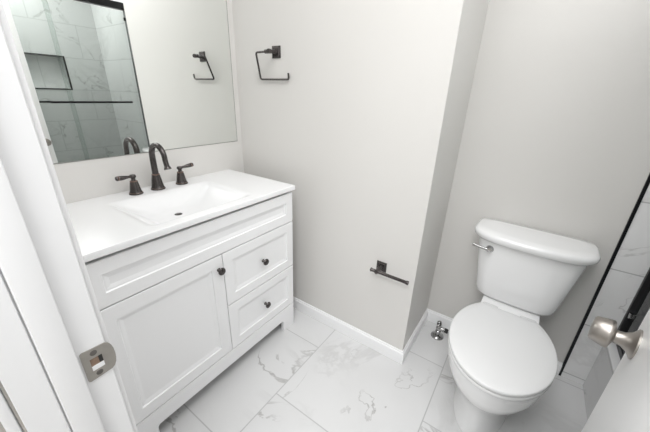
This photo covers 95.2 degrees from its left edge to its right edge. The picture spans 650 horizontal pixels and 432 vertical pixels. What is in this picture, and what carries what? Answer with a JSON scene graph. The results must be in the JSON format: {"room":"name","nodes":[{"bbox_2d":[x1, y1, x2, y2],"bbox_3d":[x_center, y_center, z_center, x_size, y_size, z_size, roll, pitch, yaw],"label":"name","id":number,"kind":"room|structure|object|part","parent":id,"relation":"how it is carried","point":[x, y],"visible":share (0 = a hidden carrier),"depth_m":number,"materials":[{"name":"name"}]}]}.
{"room":"bathroom","nodes":[
{"label":"bathroom","id":0,"kind":"room"},
{"bbox_2d":[54,0,243,203],"bbox_3d":[-0.845,-0.481,1.297,0.100,2.440,1.104,16,26,31],"label":"wall","id":1,"kind":"structure","parent":0,"point":[88,179],"depth_m":1.37,"materials":[{"name":"paint"}]},
{"bbox_2d":[1,0,236,164],"bbox_3d":[-0.799,-0.736,1.151,0.002,0.978,1.056,16,26,31],"label":"mirror","id":2,"kind":"object","parent":1,"relation":"attached to","point":[105,78],"visible":1,"depth_m":1.21,"materials":[{"name":"silver mirror"}]},
{"bbox_2d":[0,308,586,431],"bbox_3d":[-0.046,1.191,0.639,3.700,0.100,3.216,16,26,31],"label":"floor","id":3,"kind":"structure","parent":0,"point":[310,375],"depth_m":1.39,"materials":[{"name":"tile"}]},
{"bbox_2d":[85,192,293,431],"bbox_3d":[-0.623,0.338,1.428,0.517,0.841,0.896,16,26,31],"label":"vanity cabinet","id":4,"kind":"object","parent":3,"relation":"on","point":[177,308],"visible":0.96,"depth_m":1.17,"materials":[{"name":"white paint"}]},
{"bbox_3d":[-0.568,0.461,1.145,0.018,0.516,0.452,16,26,31],"label":"door","id":5,"kind":"part","parent":4,"relation":"part of","materials":[{"name":"white paint"}]},
{"bbox_2d":[66,169,294,261],"bbox_3d":[-0.619,-0.039,1.277,0.502,0.088,0.923,16,26,31],"label":"washbasin","id":6,"kind":"object","parent":4,"relation":"in","point":[105,225],"visible":0.93,"depth_m":1.21,"materials":[{"name":"ceramic"}]},
{"bbox_2d":[115,142,193,195],"bbox_3d":[-0.714,-0.215,1.302,0.159,0.213,0.345,16,26,31],"label":"faucet","id":7,"kind":"object","parent":6,"relation":"on","point":[156,181],"visible":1,"depth_m":1.29,"materials":[{"name":"brown metal"}]},
{"bbox_3d":[-0.832,-0.158,1.226,0.020,0.020,0.062,16,26,31],"label":"lever","id":8,"kind":"part","parent":7,"relation":"part of","materials":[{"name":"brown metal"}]},
{"bbox_3d":[-0.817,-0.122,1.277,0.055,0.054,0.055,16,26,31],"label":"handle","id":9,"kind":"part","parent":7,"relation":"part of","materials":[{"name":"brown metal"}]},
{"bbox_3d":[-0.762,-0.155,1.348,0.060,0.066,0.060,16,26,31],"label":"spout","id":10,"kind":"part","parent":7,"relation":"part of","materials":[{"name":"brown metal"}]},
{"bbox_3d":[-0.714,-0.240,1.279,0.136,0.150,0.027,16,26,31],"label":"spout","id":11,"kind":"part","parent":7,"relation":"part of","materials":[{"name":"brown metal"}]},
{"bbox_3d":[-0.697,-0.184,1.438,0.055,0.054,0.055,16,26,31],"label":"handle","id":12,"kind":"part","parent":7,"relation":"part of","materials":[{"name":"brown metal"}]},
{"bbox_3d":[-0.670,-0.244,1.442,0.020,0.020,0.062,16,26,31],"label":"lever","id":13,"kind":"part","parent":7,"relation":"part of","materials":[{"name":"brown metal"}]},
{"bbox_3d":[-0.426,0.225,1.215,0.028,0.033,0.033,16,26,31],"label":"knob","id":14,"kind":"part","parent":4,"relation":"part of","materials":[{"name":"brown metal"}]},
{"bbox_3d":[-0.307,0.211,1.441,0.018,0.262,0.440,16,26,31],"label":"drawer","id":15,"kind":"part","parent":4,"relation":"part of","materials":[{"name":"white paint"}]},
{"bbox_3d":[-0.316,0.452,1.539,0.018,0.250,0.440,16,26,31],"label":"drawer","id":16,"kind":"part","parent":4,"relation":"part of","materials":[{"name":"white paint"}]},
{"bbox_3d":[-0.288,0.220,1.430,0.028,0.033,0.033,16,26,31],"label":"knob","id":17,"kind":"part","parent":4,"relation":"part of","materials":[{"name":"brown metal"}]},
{"bbox_3d":[-0.296,0.455,1.527,0.028,0.033,0.033,16,26,31],"label":"knob","id":18,"kind":"part","parent":4,"relation":"part of","materials":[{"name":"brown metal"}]},
{"bbox_2d":[431,321,448,339],"bbox_3d":[0.736,0.534,1.630,0.236,0.412,0.077,16,26,31],"label":"shutoff valve","id":19,"kind":"object","parent":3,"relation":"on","point":[437,335],"visible":0.65,"depth_m":1.72,"materials":[{"name":"silver metal"}]},
{"bbox_2d":[448,218,600,431],"bbox_3d":[0.751,0.504,1.260,0.460,0.750,0.732,18,27,34],"label":"toilet","id":20,"kind":"object","parent":3,"relation":"on","point":[502,361],"visible":1,"depth_m":1.21,"materials":[{"name":"ceramic"}]},
{"bbox_3d":[0.712,0.141,1.354,0.072,0.017,0.016,22,29,39],"label":"flush lever","id":21,"kind":"part","parent":20,"relation":"part of","materials":[{"name":"silver metal"}]},
{"bbox_3d":[0.743,0.150,1.339,0.033,0.033,0.029,18,27,34],"label":"flush handle","id":22,"kind":"part","parent":20,"relation":"part of","materials":[{"name":"silver metal"}]},
{"bbox_3d":[0.737,0.672,1.318,0.358,0.394,0.688,18,27,34],"label":"bowl","id":23,"kind":"part","parent":20,"relation":"part of","materials":[{"name":"ceramic"}]},
{"bbox_3d":[0.670,0.514,1.149,0.363,0.014,0.461,18,27,34],"label":"seat","id":24,"kind":"part","parent":20,"relation":"part of","materials":[{"name":"plastic"}]},
{"bbox_3d":[0.670,0.494,1.140,0.364,0.020,0.462,18,27,34],"label":"lid","id":25,"kind":"part","parent":20,"relation":"part of","materials":[{"name":"plastic"}]},
{"bbox_3d":[0.887,0.420,1.417,0.234,0.025,0.246,18,27,34],"label":"tank mount","id":26,"kind":"part","parent":20,"relation":"part of","materials":[{"name":"ceramic"}]},
{"bbox_3d":[0.911,0.263,1.379,0.400,0.294,0.203,18,27,34],"label":"tank","id":27,"kind":"part","parent":20,"relation":"part of","materials":[{"name":"ceramic"}]},
{"bbox_3d":[0.911,0.108,1.308,0.460,0.044,0.241,18,27,34],"label":"tank lid","id":28,"kind":"part","parent":20,"relation":"part of","materials":[{"name":"ceramic"}]},
{"bbox_2d":[583,342,620,419],"bbox_3d":[0.900,0.936,0.811,0.118,0.302,1.512,16,26,31],"label":"curb","id":29,"kind":"object","parent":3,"relation":"on","point":[607,360],"visible":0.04,"depth_m":1.32,"materials":[{"name":"stone"}]},
{"bbox_2d":[616,268,649,359],"bbox_3d":[0.921,0.008,0.439,0.090,1.698,1.510,16,26,31],"label":"shower door","id":30,"kind":"structure","parent":29,"relation":"on","point":[639,306],"depth_m":1.24,"materials":[{"name":"black metal"}]},
{"bbox_3d":[0.898,0.782,0.754,0.037,0.026,1.454,16,26,31],"label":"rail","id":31,"kind":"part","parent":30,"relation":"part of","materials":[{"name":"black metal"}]},
{"bbox_3d":[1.160,-0.102,0.779,0.006,1.603,0.592,16,26,31],"label":"glass panel","id":32,"kind":"part","parent":30,"relation":"part of","materials":[{"name":"clear glass"}]},
{"bbox_2d":[232,0,488,350],"bbox_3d":[0.082,-0.582,1.624,1.231,2.440,0.516,16,26,31],"label":"wall","id":33,"kind":"structure","parent":0,"point":[366,125],"depth_m":1.37,"materials":[{"name":"paint"}]},
{"bbox_2d":[255,46,289,79],"bbox_3d":[-0.260,-0.743,1.441,0.199,0.152,0.061,16,26,31],"label":"towel ring","id":34,"kind":"object","parent":33,"relation":"attached to","point":[275,51],"visible":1,"depth_m":1.43,"materials":[{"name":"brown metal"}]},
{"bbox_3d":[-0.255,-0.784,1.416,0.026,0.026,0.053,16,26,31],"label":"post","id":35,"kind":"part","parent":34,"relation":"part of","materials":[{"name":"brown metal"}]},
{"bbox_3d":[-0.237,-0.794,1.438,0.053,0.053,0.009,16,26,31],"label":"wall plate","id":36,"kind":"part","parent":34,"relation":"part of","materials":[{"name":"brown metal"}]},
{"bbox_2d":[293,296,402,363],"bbox_3d":[-0.061,0.602,1.841,1.144,0.076,0.013,16,26,31],"label":"baseboard","id":37,"kind":"structure","parent":33,"relation":"attached to","point":[372,342],"depth_m":1.70,"materials":[{"name":"white paint"}]},
{"bbox_2d":[370,260,408,284],"bbox_3d":[0.311,0.272,1.401,0.188,0.051,0.068,16,26,31],"label":"toilet paper holder","id":38,"kind":"object","parent":33,"relation":"attached to","point":[381,266],"visible":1,"depth_m":1.41,"materials":[{"name":"brown metal"}]},
{"bbox_3d":[0.257,0.258,1.430,0.026,0.026,0.060,16,26,31],"label":"post","id":39,"kind":"part","parent":38,"relation":"part of","materials":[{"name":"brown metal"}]},
{"bbox_3d":[0.276,0.248,1.456,0.051,0.051,0.009,16,26,31],"label":"wall plate","id":40,"kind":"part","parent":38,"relation":"part of","materials":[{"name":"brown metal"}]},
{"bbox_2d":[402,309,427,363],"bbox_3d":[0.521,0.678,1.707,0.013,0.076,0.429,16,26,31],"label":"baseboard","id":41,"kind":"structure","parent":33,"relation":"attached to","point":[422,321],"depth_m":1.67,"materials":[{"name":"white paint"}]},
{"bbox_2d":[427,0,649,384],"bbox_3d":[1.389,-0.293,1.030,1.669,2.440,0.104,16,26,31],"label":"wall","id":42,"kind":"structure","parent":0,"point":[555,138],"depth_m":1.26,"materials":[{"name":"paint"}]},
{"bbox_2d":[427,308,562,374],"bbox_3d":[0.917,0.698,1.691,0.688,0.076,0.013,16,26,31],"label":"baseboard","id":43,"kind":"structure","parent":42,"relation":"attached to","point":[432,316],"depth_m":1.81,"materials":[{"name":"white paint"}]},
{"bbox_2d":[558,173,649,375],"bbox_3d":[1.243,-0.311,1.063,0.011,2.440,0.008,16,26,31],"label":"trim","id":44,"kind":"structure","parent":42,"relation":"attached to","point":[647,182],"depth_m":1.28,"materials":[{"name":"black metal"}]},
{"bbox_3d":[-0.042,0.036,0.108,2.900,2.440,0.104,16,26,31],"label":"wall","id":45,"kind":"structure","parent":0,"visible":0},
{"bbox_2d":[0,0,137,431],"bbox_3d":[-0.107,0.175,0.204,0.782,2.106,0.136,16,26,31],"label":"door frame","id":46,"kind":"structure","parent":45,"relation":"attached to","point":[57,373],"depth_m":0.38,"materials":[{"name":"white paint"}]},
{"bbox_3d":[-0.349,0.224,0.461,0.002,0.057,0.042,16,26,31],"label":"strike plate","id":47,"kind":"part","parent":46,"relation":"part of","materials":[{"name":"metal"}]},
{"bbox_3d":[-0.351,0.232,0.461,0.001,0.008,0.016,16,26,31],"label":"pocket sill","id":48,"kind":"part","parent":46,"relation":"part of","materials":[{"name":"white paint"}]},
{"bbox_2d":[581,309,649,431],"bbox_3d":[0.391,0.172,0.330,0.649,2.024,0.167,-16,28,-36],"label":"door","id":49,"kind":"structure","parent":45,"relation":"in","point":[624,404],"depth_m":0.53,"materials":[{"name":"white paint"}]},
{"bbox_3d":[0.543,0.225,0.580,0.057,0.057,0.035,-19,30,-41],"label":"knob","id":50,"kind":"part","parent":49,"relation":"part of","materials":[{"name":"silver metal"}]}
]}

